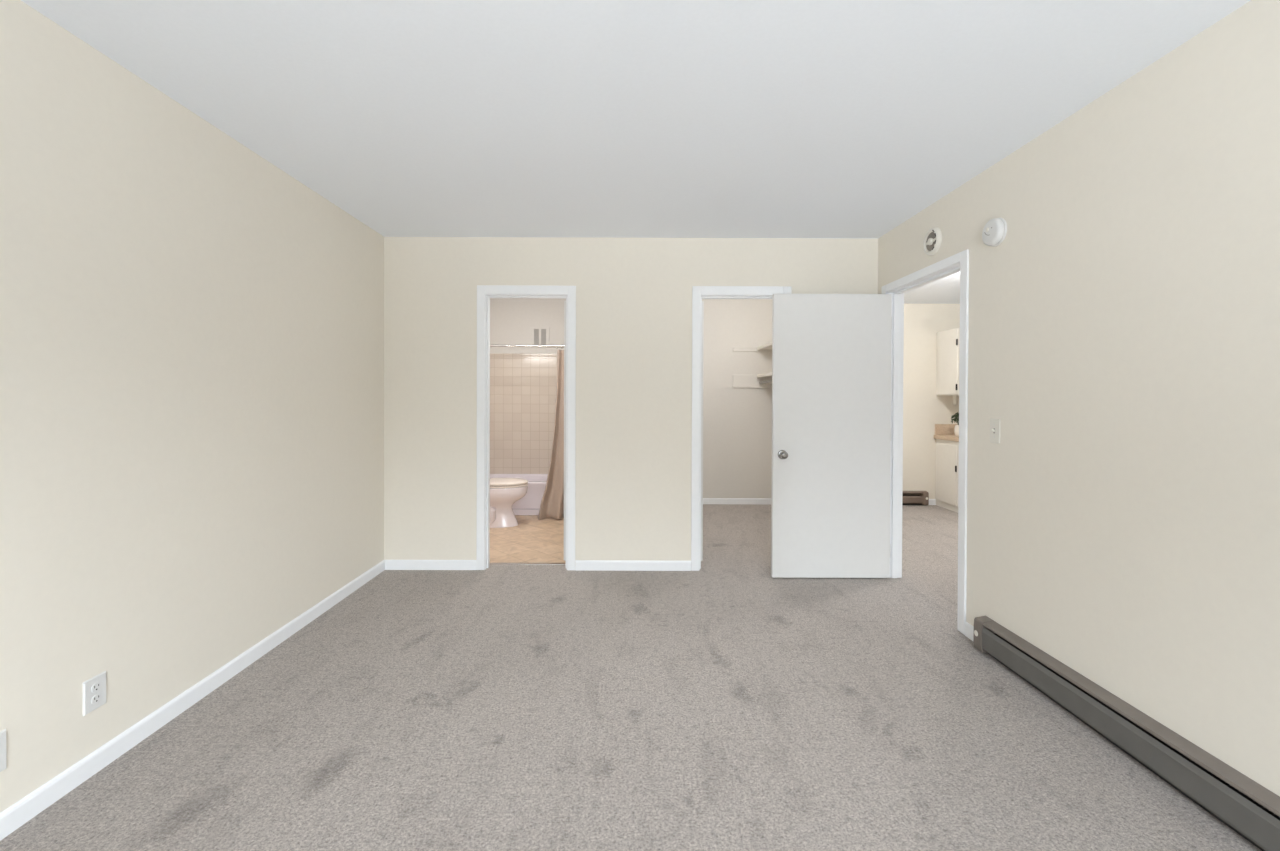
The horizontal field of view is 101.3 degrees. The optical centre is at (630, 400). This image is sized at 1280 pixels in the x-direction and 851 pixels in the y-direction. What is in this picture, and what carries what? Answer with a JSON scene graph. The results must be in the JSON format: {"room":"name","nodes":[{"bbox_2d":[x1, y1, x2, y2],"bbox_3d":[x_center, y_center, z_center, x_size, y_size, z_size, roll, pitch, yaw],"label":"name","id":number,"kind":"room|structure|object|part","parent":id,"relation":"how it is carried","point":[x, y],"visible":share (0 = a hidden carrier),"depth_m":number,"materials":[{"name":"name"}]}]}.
{"room":"empty bedroom","nodes":[
{"label":"empty bedroom","id":0,"kind":"room"},
{"bbox_2d":[0,0,383,812],"bbox_3d":[-1.870,0.040,0.978,0.120,2.445,5.995,0,0,0],"label":"wall","id":1,"kind":"structure","parent":0,"point":[192,333],"depth_m":1.99,"materials":[{"name":"paint"}]},
{"bbox_2d":[0,729,5,771],"bbox_3d":[-1.810,1.010,1.486,0.007,0.116,0.075,0,0,0],"label":"wall plate","id":2,"kind":"object","parent":1,"relation":"attached to","point":[3,732],"visible":1,"depth_m":1.51,"materials":[{"name":"white plastic"}]},
{"bbox_2d":[83,671,105,715],"bbox_3d":[-1.809,0.989,1.776,0.009,0.112,0.075,0,0,0],"label":"wall outlet","id":3,"kind":"object","parent":1,"relation":"attached to","point":[94,689],"visible":1,"depth_m":1.77,"materials":[{"name":"white plastic"}]},
{"bbox_2d":[91,694,100,703],"bbox_3d":[-1.807,1.009,1.776,0.003,0.029,0.030,0,0,0],"label":"socket","id":4,"kind":"object","parent":3,"relation":"attached to","point":[95,698],"depth_m":1.77,"materials":[{"name":"white plastic"}]},
{"bbox_2d":[91,682,100,691],"bbox_3d":[-1.806,0.970,1.776,0.003,0.029,0.030,0,0,0],"label":"socket","id":5,"kind":"object","parent":3,"relation":"attached to","point":[95,686],"depth_m":1.77,"materials":[{"name":"white plastic"}]},
{"bbox_2d":[0,560,384,840],"bbox_3d":[-1.808,1.227,0.989,0.012,0.072,5.760,0,0,0],"label":"baseboard","id":6,"kind":"structure","parent":1,"relation":"attached to","point":[34,803],"depth_m":1.98,"materials":[{"name":"white wood"}]},
{"bbox_2d":[0,504,1261,850],"bbox_3d":[2.030,1.298,2.189,7.930,0.060,8.400,0,0,0],"label":"floor","id":7,"kind":"structure","parent":0,"point":[727,704],"depth_m":1.99,"materials":[{"name":"carpet"}]},
{"bbox_2d":[490,478,527,527],"bbox_3d":[-1.370,0.859,5.206,0.706,0.752,0.470,0,0,0],"label":"toilet","id":8,"kind":"object","parent":7,"relation":"on","point":[504,492],"visible":0.4,"depth_m":5.11,"materials":[{"name":"ceramic"}]},
{"bbox_3d":[-1.261,0.830,5.206,0.484,0.017,0.368,0,0,0],"label":"seat","id":9,"kind":"part","parent":8,"relation":"part of","materials":[{"name":"plastic"}]},
{"bbox_3d":[-1.260,0.801,5.206,0.486,0.028,0.372,0,0,0],"label":"lid","id":10,"kind":"part","parent":8,"relation":"part of","materials":[{"name":"plastic"}]},
{"bbox_2d":[490,474,547,514],"bbox_3d":[-0.964,1.053,5.946,1.518,0.357,0.623,0,0,0],"label":"bathtub","id":11,"kind":"object","parent":7,"relation":"on","point":[530,503],"visible":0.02,"depth_m":5.64,"materials":[{"name":"ceramic"}]},
{"bbox_2d":[935,439,958,512],"bbox_3d":[3.918,0.857,5.386,0.609,0.790,1.760,0,0,0],"label":"base cabinet","id":12,"kind":"object","parent":7,"relation":"on","point":[947,452],"visible":0.18,"depth_m":6.01,"materials":[{"name":"paint"}]},
{"bbox_2d":[934,424,958,441],"bbox_3d":[3.943,0.373,5.373,0.652,0.173,1.780,0,0,0],"label":"countertop","id":13,"kind":"structure","parent":12,"relation":"on","point":[942,431],"depth_m":6.24,"materials":[{"name":"beige laminate"}]},
{"bbox_2d":[951,412,958,436],"bbox_3d":[3.731,0.264,5.946,0.180,0.285,0.165,0,0,0],"label":"potted plant","id":14,"kind":"object","parent":13,"relation":"on","point":[956,416],"visible":0.38,"depth_m":5.94,"materials":[{"name":"green plant"}]},
{"bbox_3d":[3.734,0.342,5.952,0.108,0.130,0.108,0,0,0],"label":"pot","id":15,"kind":"part","parent":14,"relation":"part of","materials":[{"name":"white ceramic"}]},
{"bbox_3d":[3.633,0.839,5.644,0.019,0.670,0.346,0,0,0],"label":"door","id":16,"kind":"part","parent":12,"relation":"part of","materials":[{"name":"paint"}]},
{"bbox_2d":[384,237,877,560],"bbox_3d":[0.002,0.026,3.918,3.625,2.445,0.115,0,0,0],"label":"wall","id":17,"kind":"structure","parent":0,"point":[634,295],"depth_m":3.86,"materials":[{"name":"paint"}]},
{"bbox_2d":[385,560,475,569],"bbox_3d":[-1.467,1.208,3.863,0.671,0.072,0.012,0,0,0],"label":"baseboard","id":18,"kind":"structure","parent":17,"relation":"attached to","point":[389,564],"depth_m":3.86,"materials":[{"name":"white wood"}]},
{"bbox_2d":[476,285,575,569],"bbox_3d":[-0.765,0.201,3.913,0.726,2.090,0.128,0,0,0],"label":"door frame","id":19,"kind":"structure","parent":17,"relation":"attached to","point":[484,292],"depth_m":3.85,"materials":[{"name":"white wood"}]},
{"bbox_3d":[-1.097,0.200,3.855,0.061,2.090,0.013,0,0,0],"label":"casing","id":20,"kind":"part","parent":19,"relation":"part of","materials":[{"name":"white wood"}]},
{"bbox_3d":[-0.761,-0.811,3.848,0.604,0.065,0.013,0,0,0],"label":"head casing","id":21,"kind":"part","parent":19,"relation":"part of","materials":[{"name":"white wood"}]},
{"bbox_3d":[-0.432,0.203,3.855,0.061,2.090,0.013,0,0,0],"label":"casing","id":22,"kind":"part","parent":19,"relation":"part of","materials":[{"name":"white wood"}]},
{"bbox_2d":[490,563,565,564],"bbox_3d":[-0.768,1.243,4.000,0.598,0.008,0.038,0,0,0],"label":"threshold","id":23,"kind":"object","parent":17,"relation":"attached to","point":[490,563],"depth_m":3.99,"materials":[{"name":"silver metal"}]},
{"bbox_2d":[564,301,565,559],"bbox_3d":[-0.517,0.226,4.277,0.098,1.972,0.590,0,0,0],"label":"door","id":24,"kind":"structure","parent":17,"relation":"in","point":[564,301],"depth_m":3.98,"materials":[{"name":"white paint"}]},
{"bbox_2d":[575,560,690,570],"bbox_3d":[0.021,1.213,3.863,0.850,0.072,0.012,0,0,0],"label":"baseboard","id":25,"kind":"structure","parent":17,"relation":"attached to","point":[580,565],"depth_m":3.86,"materials":[{"name":"white wood"}]},
{"bbox_2d":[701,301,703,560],"bbox_3d":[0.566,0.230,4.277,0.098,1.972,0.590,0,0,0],"label":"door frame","id":26,"kind":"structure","parent":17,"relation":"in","point":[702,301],"depth_m":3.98,"materials":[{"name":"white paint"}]},
{"bbox_2d":[691,286,791,570],"bbox_3d":[0.814,0.206,3.913,0.726,2.090,0.128,0,0,0],"label":"door frame","id":27,"kind":"structure","parent":17,"relation":"attached to","point":[699,293],"depth_m":3.85,"materials":[{"name":"white wood"}]},
{"bbox_3d":[0.481,0.206,3.855,0.061,2.090,0.013,0,0,0],"label":"casing","id":28,"kind":"part","parent":27,"relation":"part of","materials":[{"name":"white wood"}]},
{"bbox_3d":[0.818,-0.805,3.848,0.604,0.065,0.013,0,0,0],"label":"head casing","id":29,"kind":"part","parent":27,"relation":"part of","materials":[{"name":"white wood"}]},
{"bbox_3d":[1.147,0.208,3.855,0.061,2.090,0.013,0,0,0],"label":"casing","id":30,"kind":"part","parent":27,"relation":"part of","materials":[{"name":"white wood"}]},
{"bbox_2d":[21,0,1250,238],"bbox_3d":[-0.015,-1.214,2.172,3.822,0.060,8.400,0,0,0],"label":"ceiling","id":31,"kind":"structure","parent":0,"point":[412,118],"depth_m":2.00,"materials":[{"name":"paint"}]},
{"bbox_2d":[490,298,959,498],"bbox_3d":[2.080,0.017,6.320,7.840,2.445,0.120,0,0,0],"label":"wall","id":32,"kind":"structure","parent":0,"point":[737,422],"depth_m":6.26,"materials":[{"name":"white paint"}]},
{"bbox_2d":[490,354,556,473],"bbox_3d":[-0.961,0.170,6.257,1.520,1.458,0.009,0,0,0],"label":"wall tiles","id":33,"kind":"structure","parent":32,"relation":"attached to","point":[522,386],"depth_m":6.25,"materials":[{"name":"beige tile"}]},
{"bbox_2d":[532,327,549,344],"bbox_3d":[-1.065,-0.756,6.246,0.210,0.230,0.018,0,0,0],"label":"air vent","id":34,"kind":"object","parent":32,"relation":"in","point":[540,335],"visible":0.87,"depth_m":6.24,"materials":[{"name":"white paint"}]},
{"bbox_2d":[703,498,770,504],"bbox_3d":[0.843,1.199,6.263,1.935,0.072,0.012,0,0,0],"label":"baseboard","id":35,"kind":"structure","parent":32,"relation":"attached to","point":[754,501],"depth_m":6.26,"materials":[{"name":"white wood"}]},
{"bbox_2d":[733,372,771,387],"bbox_3d":[1.518,-0.225,5.354,0.595,0.157,1.810,0,0,0],"label":"closet shelf","id":36,"kind":"object","parent":32,"relation":"attached to","point":[760,380],"visible":0.42,"depth_m":6.24,"materials":[{"name":"paint"}]},
{"bbox_3d":[1.546,-0.208,5.351,0.030,0.030,1.784,0,0,0],"label":"hanging rod","id":37,"kind":"part","parent":36,"relation":"part of","materials":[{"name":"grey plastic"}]},
{"bbox_2d":[733,342,771,351],"bbox_3d":[1.520,-0.603,5.351,0.595,0.047,1.810,0,0,0],"label":"closet shelf","id":38,"kind":"object","parent":32,"relation":"attached to","point":[767,347],"visible":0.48,"depth_m":6.24,"materials":[{"name":"paint"}]},
{"bbox_2d":[902,491,928,504],"bbox_3d":[2.779,1.156,6.236,1.500,0.167,0.064,0,0,0],"label":"baseboard heater","id":39,"kind":"object","parent":32,"relation":"attached to","point":[909,497],"visible":0.27,"depth_m":6.21,"materials":[{"name":"brown metal"}]},
{"bbox_3d":[2.779,1.170,6.212,1.378,0.088,0.010,0,0,0],"label":"panel","id":40,"kind":"part","parent":39,"relation":"part of","materials":[{"name":"brown metal"}]},
{"bbox_2d":[903,491,922,495],"bbox_3d":[2.779,1.152,6.240,1.494,0.156,0.056,0,0,0],"label":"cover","id":41,"kind":"object","parent":39,"relation":"attached to","point":[905,493],"depth_m":6.24,"materials":[{"name":"brown metal"}]},
{"bbox_2d":[929,499,935,504],"bbox_3d":[3.588,1.209,6.263,0.105,0.072,0.012,0,0,0],"label":"baseboard","id":42,"kind":"structure","parent":32,"relation":"attached to","point":[931,501],"depth_m":6.26,"materials":[{"name":"white wood"}]},
{"bbox_2d":[935,424,957,434],"bbox_3d":[3.949,0.343,6.253,0.640,0.125,0.020,0,0,0],"label":"backsplash","id":43,"kind":"structure","parent":32,"relation":"attached to","point":[940,429],"depth_m":6.24,"materials":[{"name":"beige laminate"}]},
{"bbox_2d":[936,327,959,395],"bbox_3d":[3.922,-0.431,5.377,0.609,0.754,1.760,0,0,0],"label":"upper cabinet","id":44,"kind":"object","parent":32,"relation":"attached to","point":[948,341],"visible":0.23,"depth_m":6.00,"materials":[{"name":"paint"}]},
{"bbox_2d":[953,396,957,405],"bbox_3d":[3.765,0.000,6.080,0.044,0.118,0.044,0,0,0],"label":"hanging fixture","id":45,"kind":"object","parent":44,"relation":"hanging from","point":[955,398],"visible":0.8,"depth_m":6.06,"materials":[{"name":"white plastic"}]},
{"bbox_3d":[3.637,-0.434,5.635,0.019,0.730,0.346,0,0,0],"label":"door","id":46,"kind":"part","parent":44,"relation":"part of","materials":[{"name":"paint"}]},
{"bbox_2d":[904,272,959,303],"bbox_3d":[3.950,-1.163,3.182,4.108,0.060,6.380,0,0,0],"label":"ceiling","id":47,"kind":"structure","parent":0,"point":[946,290],"depth_m":5.64,"materials":[{"name":"paint"}]},
{"bbox_2d":[878,0,1279,795],"bbox_3d":[1.873,0.045,2.120,0.117,2.445,8.280,0,0,0],"label":"wall","id":48,"kind":"structure","parent":0,"point":[1123,520],"depth_m":1.84,"materials":[{"name":"paint"}]},
{"bbox_2d":[771,294,891,577],"bbox_3d":[1.418,0.248,3.701,0.833,1.994,0.160,0,0,0],"label":"door","id":49,"kind":"structure","parent":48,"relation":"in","point":[830,480],"depth_m":3.68,"materials":[{"name":"white paint"}]},
{"bbox_3d":[1.067,0.378,3.653,0.065,0.065,0.062,0,0,0],"label":"knob","id":50,"kind":"part","parent":49,"relation":"part of","materials":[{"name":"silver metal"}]},
{"bbox_2d":[881,249,968,634],"bbox_3d":[1.866,0.222,3.302,0.130,2.076,0.962,0,0,0],"label":"door frame","id":51,"kind":"structure","parent":48,"relation":"attached to","point":[959,262],"depth_m":3.31,"materials":[{"name":"white wood"}]},
{"bbox_3d":[1.808,0.218,3.752,0.013,2.076,0.061,0,0,0],"label":"casing","id":52,"kind":"part","parent":51,"relation":"part of","materials":[{"name":"white wood"}]},
{"bbox_3d":[1.811,-0.790,3.295,0.013,0.053,0.840,0,0,0],"label":"head casing","id":53,"kind":"part","parent":51,"relation":"part of","materials":[{"name":"white wood"}]},
{"bbox_3d":[1.808,0.224,2.851,0.013,2.076,0.061,0,0,0],"label":"casing","id":54,"kind":"part","parent":51,"relation":"part of","materials":[{"name":"white wood"}]},
{"bbox_2d":[923,227,941,255],"bbox_3d":[1.802,-0.953,3.143,0.034,0.166,0.166,0,0,0],"label":"fire alarm","id":55,"kind":"object","parent":48,"relation":"attached to","point":[932,241],"visible":1,"depth_m":3.12,"materials":[{"name":"white plastic"}]},
{"bbox_3d":[1.803,-0.953,3.143,0.002,0.110,0.110,0,0,0],"label":"recessed dish","id":56,"kind":"part","parent":55,"relation":"part of","materials":[{"name":"grey plastic"}]},
{"bbox_2d":[965,622,973,640],"bbox_3d":[1.805,1.227,2.752,0.012,0.072,0.146,0,0,0],"label":"baseboard","id":57,"kind":"structure","parent":48,"relation":"attached to","point":[969,629],"depth_m":2.78,"materials":[{"name":"white wood"}]},
{"bbox_2d":[982,218,1006,246],"bbox_3d":[1.797,-0.834,2.600,0.043,0.136,0.136,0,0,0],"label":"smoke detector","id":58,"kind":"object","parent":48,"relation":"attached to","point":[994,232],"visible":1,"depth_m":2.57,"materials":[{"name":"white plastic"}]},
{"bbox_2d":[990,418,1000,443],"bbox_3d":[1.805,0.150,2.608,0.019,0.121,0.070,0,0,0],"label":"light switch","id":59,"kind":"object","parent":48,"relation":"attached to","point":[995,424],"visible":1,"depth_m":2.60,"materials":[{"name":"white plastic"}]},
{"bbox_2d":[973,616,1279,850],"bbox_3d":[1.778,1.192,0.476,0.064,0.167,4.400,0,0,0],"label":"baseboard heater","id":60,"kind":"object","parent":48,"relation":"attached to","point":[1241,803],"visible":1,"depth_m":1.78,"materials":[{"name":"grey metal"}]},
{"bbox_3d":[-1.780,0.012,5.118,0.120,2.445,2.285,0,0,0],"label":"wall","id":61,"kind":"structure","parent":0,"visible":0},
{"bbox_2d":[490,345,563,347],"bbox_3d":[-0.958,-0.586,5.626,1.520,0.060,0.060,0,0,0],"label":"shower rod","id":62,"kind":"object","parent":61,"relation":"attached to","point":[555,346],"visible":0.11,"depth_m":5.61,"materials":[{"name":"silver metal"}]},
{"bbox_2d":[538,345,563,519],"bbox_3d":[-0.650,0.310,5.525,0.604,1.826,0.276,0,0,0],"label":"shower curtain","id":63,"kind":"object","parent":62,"relation":"hanging from","point":[552,502],"visible":0.27,"depth_m":5.53,"materials":[{"name":"beige fabric"}]}
]}

